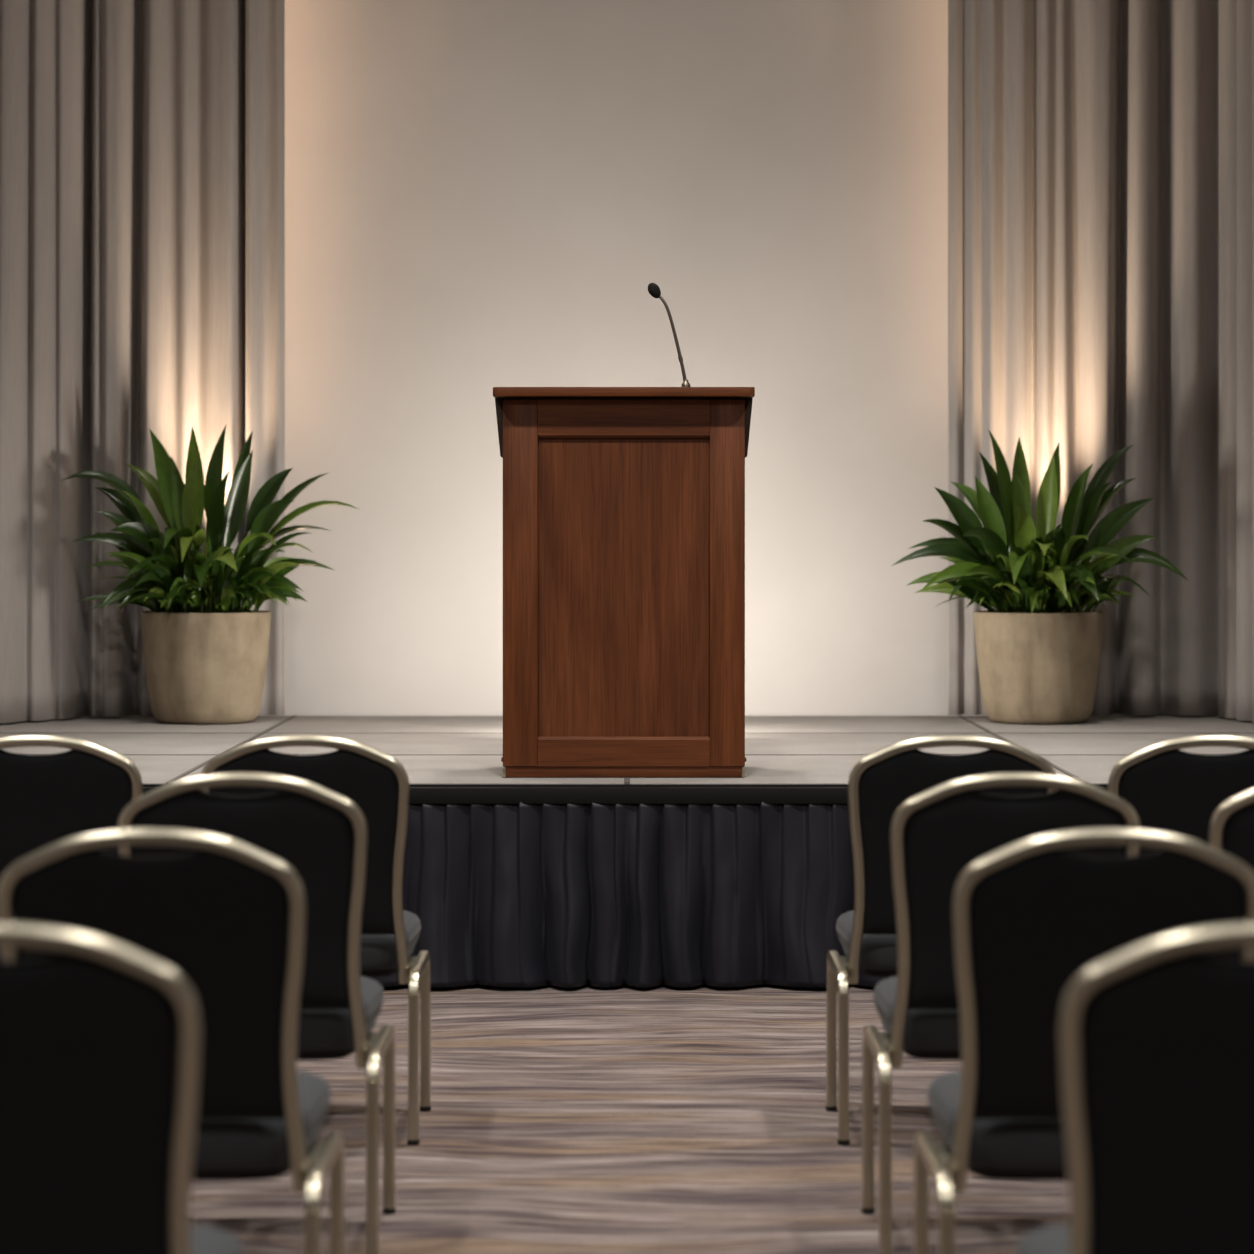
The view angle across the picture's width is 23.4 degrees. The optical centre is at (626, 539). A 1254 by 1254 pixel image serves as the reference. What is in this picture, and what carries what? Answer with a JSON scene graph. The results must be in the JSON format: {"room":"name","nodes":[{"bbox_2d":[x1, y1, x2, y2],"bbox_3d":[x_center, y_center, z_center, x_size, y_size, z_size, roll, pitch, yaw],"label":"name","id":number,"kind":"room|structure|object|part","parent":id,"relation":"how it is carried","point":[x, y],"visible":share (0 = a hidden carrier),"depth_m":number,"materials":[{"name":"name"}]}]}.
{"room":"conference hall","nodes":[
{"label":"conference hall","id":0,"kind":"room"},
{"bbox_2d":[191,985,1068,1253],"bbox_3d":[0.000,1.413,4.975,8.800,0.100,15.950,0,0,0],"label":"floor","id":1,"kind":"structure","parent":0,"point":[585,1119],"depth_m":6.79,"materials":[{"name":"carpet"}]},
{"bbox_2d":[0,735,142,960],"bbox_3d":[-1.331,0.901,7.044,0.522,0.924,0.509,0,0,0],"label":"banquet chair","id":2,"kind":"object","parent":1,"relation":"on","point":[46,800],"visible":0.34,"depth_m":6.82,"materials":[{"name":"black fabric"}]},
{"bbox_2d":[0,749,130,878],"bbox_3d":[-1.331,0.683,6.857,0.429,0.432,0.110,0,0,0],"label":"cushion","id":3,"kind":"object","parent":2,"relation":"on","point":[46,800],"depth_m":6.82,"materials":[{"name":"black fabric"}]},
{"bbox_3d":[-1.331,0.726,6.853,0.474,0.574,0.127,0,0,0],"label":"frame","id":4,"kind":"part","parent":2,"relation":"part of","materials":[{"name":"beige metal"}]},
{"bbox_2d":[0,923,243,1253],"bbox_3d":[-0.729,0.901,3.704,0.522,0.924,0.509,0,0,0],"label":"banquet chair","id":5,"kind":"object","parent":1,"relation":"on","point":[100,1037],"visible":1,"depth_m":3.50,"materials":[{"name":"black fabric"}]},
{"bbox_2d":[0,951,178,1253],"bbox_3d":[-0.729,0.683,3.517,0.429,0.432,0.110,0,0,0],"label":"cushion","id":6,"kind":"object","parent":5,"relation":"on","point":[89,1040],"depth_m":3.50,"materials":[{"name":"black fabric"}]},
{"bbox_2d":[191,1225,243,1253],"bbox_3d":[-0.729,0.934,3.764,0.475,0.110,0.390,0,0,0],"label":"seat cushion","id":7,"kind":"object","parent":5,"relation":"on","point":[204,1239],"depth_m":3.84,"materials":[{"name":"grey fabric"}]},
{"bbox_2d":[0,828,343,1253],"bbox_3d":[-0.729,0.901,4.844,0.522,0.924,0.509,0,0,0],"label":"banquet chair","id":8,"kind":"object","parent":1,"relation":"on","point":[227,915],"visible":0.7,"depth_m":4.63,"materials":[{"name":"black fabric"}]},
{"bbox_2d":[12,849,288,1118],"bbox_3d":[-0.729,0.683,4.657,0.429,0.432,0.110,0,0,0],"label":"cushion","id":9,"kind":"object","parent":8,"relation":"on","point":[219,918],"depth_m":4.62,"materials":[{"name":"black fabric"}]},
{"bbox_2d":[192,1071,330,1170],"bbox_3d":[-0.729,0.934,4.904,0.475,0.110,0.390,0,0,0],"label":"seat cushion","id":10,"kind":"object","parent":8,"relation":"on","point":[220,1143],"depth_m":4.72,"materials":[{"name":"grey fabric"}]},
{"bbox_3d":[-0.481,1.163,4.712,0.023,0.377,0.215,0,0,0],"label":"leg","id":11,"kind":"part","parent":8,"relation":"part of","materials":[{"name":"beige metal"}]},
{"bbox_3d":[-0.481,1.163,4.927,0.023,0.377,0.215,0,0,0],"label":"leg","id":12,"kind":"part","parent":8,"relation":"part of","materials":[{"name":"beige metal"}]},
{"bbox_2d":[117,772,395,1253],"bbox_3d":[-0.729,0.901,5.944,0.522,0.924,0.509,0,0,0],"label":"banquet chair","id":13,"kind":"object","parent":1,"relation":"on","point":[318,832],"visible":0.58,"depth_m":5.72,"materials":[{"name":"black fabric"}]},
{"bbox_3d":[-0.729,0.726,5.753,0.474,0.574,0.127,0,0,0],"label":"frame","id":14,"kind":"part","parent":13,"relation":"part of","materials":[{"name":"beige metal"}]},
{"bbox_2d":[131,789,353,1008],"bbox_3d":[-0.729,0.683,5.757,0.429,0.432,0.110,0,0,0],"label":"cushion","id":15,"kind":"object","parent":13,"relation":"on","point":[311,831],"depth_m":5.72,"materials":[{"name":"black fabric"}]},
{"bbox_2d":[297,976,383,1051],"bbox_3d":[-0.729,0.934,6.004,0.475,0.110,0.390,0,0,0],"label":"seat cushion","id":16,"kind":"object","parent":13,"relation":"on","point":[320,1028],"depth_m":5.82,"materials":[{"name":"grey fabric"}]},
{"bbox_3d":[-0.481,1.163,5.812,0.023,0.377,0.215,0,0,0],"label":"leg","id":17,"kind":"part","parent":13,"relation":"part of","materials":[{"name":"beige metal"}]},
{"bbox_3d":[-0.481,1.163,6.027,0.023,0.377,0.215,0,0,0],"label":"leg","id":18,"kind":"part","parent":13,"relation":"part of","materials":[{"name":"beige metal"}]},
{"bbox_2d":[200,735,430,1144],"bbox_3d":[-0.729,0.901,7.044,0.522,0.924,0.509,0,0,0],"label":"banquet chair","id":19,"kind":"object","parent":1,"relation":"on","point":[377,783],"visible":0.45,"depth_m":6.82,"materials":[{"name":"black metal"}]},
{"bbox_2d":[210,749,397,933],"bbox_3d":[-0.729,0.683,6.857,0.429,0.432,0.110,0,0,0],"label":"cushion","id":20,"kind":"object","parent":19,"relation":"on","point":[368,778],"depth_m":6.82,"materials":[{"name":"black fabric"}]},
{"bbox_3d":[-0.729,0.726,6.853,0.474,0.574,0.127,0,0,0],"label":"frame","id":21,"kind":"part","parent":19,"relation":"part of","materials":[{"name":"beige metal"}]},
{"bbox_2d":[360,910,420,969],"bbox_3d":[-0.729,0.934,7.104,0.475,0.110,0.390,0,0,0],"label":"seat cushion","id":22,"kind":"object","parent":19,"relation":"on","point":[379,950],"depth_m":6.92,"materials":[{"name":"grey fabric"}]},
{"bbox_3d":[-0.481,1.163,6.912,0.023,0.377,0.215,0,0,0],"label":"leg","id":23,"kind":"part","parent":19,"relation":"part of","materials":[{"name":"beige metal"}]},
{"bbox_3d":[-0.481,1.163,7.127,0.023,0.377,0.215,0,0,0],"label":"leg","id":24,"kind":"part","parent":19,"relation":"part of","materials":[{"name":"beige metal"}]},
{"bbox_2d":[0,715,1253,984],"bbox_3d":[0.000,1.051,10.980,8.400,0.624,3.520,0,0,0],"label":"stage platform","id":25,"kind":"object","parent":1,"relation":"on","point":[433,751],"visible":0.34,"depth_m":11.23,"materials":[{"name":"grey carpet"}]},
{"bbox_3d":[-2.100,0.756,11.010,1.385,0.030,1.165,0,0,0],"label":"deck panel","id":26,"kind":"part","parent":25,"relation":"part of","materials":[{"name":"grey wood"}]},
{"bbox_2d":[0,0,284,722],"bbox_3d":[-2.496,-1.262,12.209,2.258,3.990,0.438,0,0,-33],"label":"curtain","id":27,"kind":"object","parent":25,"relation":"on","point":[142,142],"visible":0.79,"depth_m":12.57,"materials":[{"name":"fabric"}]},
{"bbox_3d":[-2.100,0.756,12.170,1.385,0.030,1.125,0,0,0],"label":"deck panel","id":28,"kind":"part","parent":25,"relation":"part of","materials":[{"name":"grey wood"}]},
{"bbox_3d":[-2.100,0.756,9.817,1.385,0.030,1.190,0,0,0],"label":"deck panel","id":29,"kind":"part","parent":25,"relation":"part of","materials":[{"name":"grey wood"}]},
{"bbox_2d":[62,425,357,723],"bbox_3d":[-1.704,0.134,12.254,0.995,1.210,0.775,0,0,-35],"label":"potted plant","id":30,"kind":"object","parent":25,"relation":"on","point":[208,665],"visible":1,"depth_m":12.16,"materials":[{"name":"green plant"}]},
{"bbox_3d":[-1.713,0.514,12.300,0.527,0.449,0.527,0,0,0],"label":"pot","id":31,"kind":"part","parent":30,"relation":"part of","materials":[{"name":"stone"}]},
{"bbox_3d":[-1.400,0.755,10.982,0.016,0.032,3.516,0,0,0],"label":"seam trim","id":32,"kind":"part","parent":25,"relation":"part of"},
{"bbox_3d":[-0.700,0.756,11.010,1.385,0.030,1.165,0,0,0],"label":"deck panel","id":33,"kind":"part","parent":25,"relation":"part of","materials":[{"name":"grey wood"}]},
{"bbox_3d":[-0.700,0.756,12.170,1.385,0.030,1.125,0,0,0],"label":"deck panel","id":34,"kind":"part","parent":25,"relation":"part of","materials":[{"name":"grey wood"}]},
{"bbox_3d":[-0.700,0.756,9.817,1.385,0.030,1.190,0,0,0],"label":"deck panel","id":35,"kind":"part","parent":25,"relation":"part of","materials":[{"name":"grey wood"}]},
{"bbox_2d":[493,387,754,776],"bbox_3d":[-0.010,0.133,9.637,0.812,1.212,0.585,0,0,0],"label":"lectern","id":36,"kind":"object","parent":25,"relation":"on","point":[624,507],"visible":1,"depth_m":9.43,"materials":[{"name":"brown wood"}]},
{"bbox_3d":[-0.010,-0.377,9.421,0.535,0.120,0.022,0,0,0],"label":"rail","id":37,"kind":"part","parent":36,"relation":"part of","materials":[{"name":"brown wood"}]},
{"bbox_3d":[-0.010,0.152,9.430,0.530,0.930,0.008,0,0,0],"label":"inset panel","id":38,"kind":"part","parent":36,"relation":"part of","materials":[{"name":"brown wood"}]},
{"bbox_3d":[-0.010,0.659,9.421,0.535,0.092,0.022,0,0,0],"label":"rail","id":39,"kind":"part","parent":36,"relation":"part of","materials":[{"name":"brown wood"}]},
{"bbox_2d":[648,283,690,386],"bbox_3d":[0.131,-0.638,9.420,0.134,0.328,0.037,0,0,0],"label":"microphone","id":40,"kind":"object","parent":36,"relation":"on","point":[654,291],"visible":1,"depth_m":9.42,"materials":[{"name":"grey metal"}]},
{"bbox_2d":[681,380,690,386],"bbox_3d":[0.183,-0.486,9.420,0.029,0.026,0.029,0,0,0],"label":"microphone base","id":41,"kind":"object","parent":40,"relation":"attached to","point":[685,383],"depth_m":9.41,"materials":[{"name":"grey metal"}]},
{"bbox_2d":[143,787,1107,987],"bbox_3d":[-0.002,1.054,9.163,8.311,0.601,0.114,0,0,0],"label":"stage skirt","id":42,"kind":"object","parent":25,"relation":"hanging from","point":[524,887],"visible":0.34,"depth_m":9.18,"materials":[{"name":"black fabric"}]},
{"bbox_3d":[0.000,0.755,10.420,8.400,0.032,0.024,0,0,0],"label":"seam trim","id":43,"kind":"part","parent":25,"relation":"part of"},
{"bbox_3d":[0.000,0.755,10.982,0.016,0.032,3.516,0,0,0],"label":"seam trim","id":44,"kind":"part","parent":25,"relation":"part of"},
{"bbox_3d":[0.000,1.069,11.000,8.400,0.587,3.480,0,0,0],"label":"stage frame","id":45,"kind":"part","parent":25,"relation":"part of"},
{"bbox_3d":[0.700,0.756,9.817,1.385,0.030,1.190,0,0,0],"label":"deck panel","id":46,"kind":"part","parent":25,"relation":"part of","materials":[{"name":"grey carpet"}]},
{"bbox_3d":[0.700,0.756,12.170,1.385,0.030,1.125,0,0,0],"label":"deck panel","id":47,"kind":"part","parent":25,"relation":"part of","materials":[{"name":"grey wood"}]},
{"bbox_3d":[0.700,0.756,11.010,1.385,0.030,1.165,0,0,0],"label":"deck panel","id":48,"kind":"part","parent":25,"relation":"part of","materials":[{"name":"grey wood"}]},
{"bbox_3d":[1.400,0.755,10.982,0.016,0.032,3.516,0,0,0],"label":"seam trim","id":49,"kind":"part","parent":25,"relation":"part of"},
{"bbox_2d":[892,429,1187,723],"bbox_3d":[1.612,0.142,12.190,1.004,1.194,0.839,0,0,-39],"label":"potted plant","id":50,"kind":"object","parent":25,"relation":"on","point":[1040,665],"visible":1,"depth_m":12.17,"materials":[{"name":"green plant"}]},
{"bbox_3d":[1.674,0.514,12.300,0.527,0.449,0.527,0,0,0],"label":"pot","id":51,"kind":"part","parent":50,"relation":"part of","materials":[{"name":"stone"}]},
{"bbox_3d":[2.100,0.756,9.817,1.385,0.030,1.190,0,0,0],"label":"deck panel","id":52,"kind":"part","parent":25,"relation":"part of","materials":[{"name":"grey wood"}]},
{"bbox_2d":[948,0,1253,722],"bbox_3d":[2.318,-1.262,12.100,0.917,3.990,2.065,0,0,-36],"label":"curtain","id":53,"kind":"object","parent":25,"relation":"on","point":[1101,152],"visible":0.8,"depth_m":12.65,"materials":[{"name":"fabric"}]},
{"bbox_3d":[2.100,0.756,12.170,1.385,0.030,1.125,0,0,0],"label":"deck panel","id":54,"kind":"part","parent":25,"relation":"part of","materials":[{"name":"grey wood"}]},
{"bbox_3d":[2.100,0.756,11.010,1.385,0.030,1.165,0,0,0],"label":"deck panel","id":55,"kind":"part","parent":25,"relation":"part of","materials":[{"name":"grey wood"}]},
{"bbox_2d":[826,735,1057,1144],"bbox_3d":[0.736,0.901,7.044,0.522,0.924,0.509,0,0,0],"label":"banquet chair","id":56,"kind":"object","parent":1,"relation":"on","point":[879,783],"visible":0.52,"depth_m":6.82,"materials":[{"name":"black fabric"}]},
{"bbox_3d":[0.488,1.163,7.127,0.023,0.377,0.215,0,0,0],"label":"leg","id":57,"kind":"part","parent":56,"relation":"part of","materials":[{"name":"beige metal"}]},
{"bbox_3d":[0.488,1.163,6.912,0.023,0.377,0.215,0,0,0],"label":"leg","id":58,"kind":"part","parent":56,"relation":"part of","materials":[{"name":"beige metal"}]},
{"bbox_2d":[836,910,897,969],"bbox_3d":[0.736,0.934,7.104,0.475,0.110,0.390,0,0,0],"label":"seat cushion","id":59,"kind":"object","parent":56,"relation":"on","point":[878,949],"depth_m":6.92,"materials":[{"name":"grey fabric"}]},
{"bbox_3d":[0.736,0.726,6.853,0.474,0.574,0.127,0,0,0],"label":"frame","id":60,"kind":"part","parent":56,"relation":"part of","materials":[{"name":"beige metal"}]},
{"bbox_2d":[859,749,1046,933],"bbox_3d":[0.736,0.683,6.857,0.429,0.432,0.110,0,0,0],"label":"cushion","id":61,"kind":"object","parent":56,"relation":"on","point":[888,778],"depth_m":6.82,"materials":[{"name":"black fabric"}]},
{"bbox_2d":[862,772,1139,1253],"bbox_3d":[0.736,0.901,5.944,0.522,0.924,0.509,0,0,0],"label":"banquet chair","id":62,"kind":"object","parent":1,"relation":"on","point":[940,831],"visible":0.59,"depth_m":5.73,"materials":[{"name":"black fabric"}]},
{"bbox_3d":[0.488,1.163,6.027,0.023,0.377,0.215,0,0,0],"label":"leg","id":63,"kind":"part","parent":62,"relation":"part of","materials":[{"name":"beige metal"}]},
{"bbox_3d":[0.488,1.163,5.812,0.023,0.377,0.215,0,0,0],"label":"leg","id":64,"kind":"part","parent":62,"relation":"part of","materials":[{"name":"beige metal"}]},
{"bbox_2d":[873,976,961,1051],"bbox_3d":[0.736,0.934,6.004,0.475,0.110,0.390,0,0,0],"label":"seat cushion","id":65,"kind":"object","parent":62,"relation":"on","point":[926,1028],"depth_m":5.82,"materials":[{"name":"grey fabric"}]},
{"bbox_3d":[0.736,0.726,5.753,0.474,0.574,0.127,0,0,0],"label":"frame","id":66,"kind":"part","parent":62,"relation":"part of","materials":[{"name":"beige metal"}]},
{"bbox_2d":[904,789,1126,1008],"bbox_3d":[0.736,0.683,5.757,0.429,0.432,0.110,0,0,0],"label":"cushion","id":67,"kind":"object","parent":62,"relation":"on","point":[946,831],"depth_m":5.72,"materials":[{"name":"black fabric"}]},
{"bbox_2d":[914,828,1253,1253],"bbox_3d":[0.736,0.901,4.844,0.522,0.924,0.509,0,0,0],"label":"banquet chair","id":68,"kind":"object","parent":1,"relation":"on","point":[1030,915],"visible":0.62,"depth_m":4.63,"materials":[{"name":"black fabric"}]},
{"bbox_3d":[0.488,1.163,4.927,0.023,0.377,0.215,0,0,0],"label":"leg","id":69,"kind":"part","parent":68,"relation":"part of","materials":[{"name":"beige metal"}]},
{"bbox_3d":[0.488,1.163,4.712,0.023,0.377,0.215,0,0,0],"label":"leg","id":70,"kind":"part","parent":68,"relation":"part of","materials":[{"name":"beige metal"}]},
{"bbox_2d":[927,1071,1067,1170],"bbox_3d":[0.736,0.934,4.904,0.475,0.110,0.390,0,0,0],"label":"seat cushion","id":71,"kind":"object","parent":68,"relation":"on","point":[996,1143],"depth_m":4.72,"materials":[{"name":"grey fabric"}]},
{"bbox_2d":[969,849,1245,1118],"bbox_3d":[0.736,0.683,4.657,0.429,0.432,0.110,0,0,0],"label":"cushion","id":72,"kind":"object","parent":68,"relation":"on","point":[1039,918],"depth_m":4.63,"materials":[{"name":"black fabric"}]},
{"bbox_2d":[1015,923,1253,1253],"bbox_3d":[0.736,0.901,3.704,0.522,0.924,0.509,0,0,0],"label":"banquet chair","id":73,"kind":"object","parent":1,"relation":"on","point":[1156,1035],"visible":1,"depth_m":3.50,"materials":[{"name":"black fabric"}]},
{"bbox_2d":[1015,1225,1068,1253],"bbox_3d":[0.736,0.934,3.764,0.475,0.110,0.390,0,0,0],"label":"seat cushion","id":74,"kind":"object","parent":73,"relation":"on","point":[1051,1239],"depth_m":3.84,"materials":[{"name":"grey fabric"}]},
{"bbox_2d":[1081,951,1253,1253],"bbox_3d":[0.736,0.683,3.517,0.429,0.432,0.110,0,0,0],"label":"cushion","id":75,"kind":"object","parent":73,"relation":"on","point":[1167,1037],"depth_m":3.50,"materials":[{"name":"black fabric"}]},
{"bbox_2d":[1108,735,1253,854],"bbox_3d":[1.323,0.901,7.044,0.522,0.924,0.509,0,0,0],"label":"banquet chair","id":76,"kind":"object","parent":1,"relation":"on","point":[1172,790],"visible":0.36,"depth_m":6.81,"materials":[{"name":"black fabric"}]},
{"bbox_3d":[1.323,0.726,6.853,0.474,0.574,0.127,0,0,0],"label":"frame","id":77,"kind":"part","parent":76,"relation":"part of","materials":[{"name":"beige metal"}]},
{"bbox_2d":[1209,788,1253,871],"bbox_3d":[1.340,0.901,5.944,0.522,0.924,0.509,0,0,0],"label":"banquet chair","id":78,"kind":"object","parent":1,"relation":"on","point":[1231,831],"visible":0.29,"depth_m":5.71,"materials":[{"name":"black fabric"}]},
{"bbox_2d":[1222,803,1253,871],"bbox_3d":[1.340,0.683,5.757,0.429,0.432,0.110,0,0,0],"label":"cushion","id":79,"kind":"object","parent":78,"relation":"on","point":[1237,818],"depth_m":5.72,"materials":[{"name":"black fabric"}]},
{"bbox_2d":[129,0,1217,715],"bbox_3d":[0.000,-0.987,13.010,8.800,4.700,0.120,0,0,0],"label":"wall","id":80,"kind":"structure","parent":0,"point":[481,196],"depth_m":12.95,"materials":[{"name":"beige paint"}]}
]}

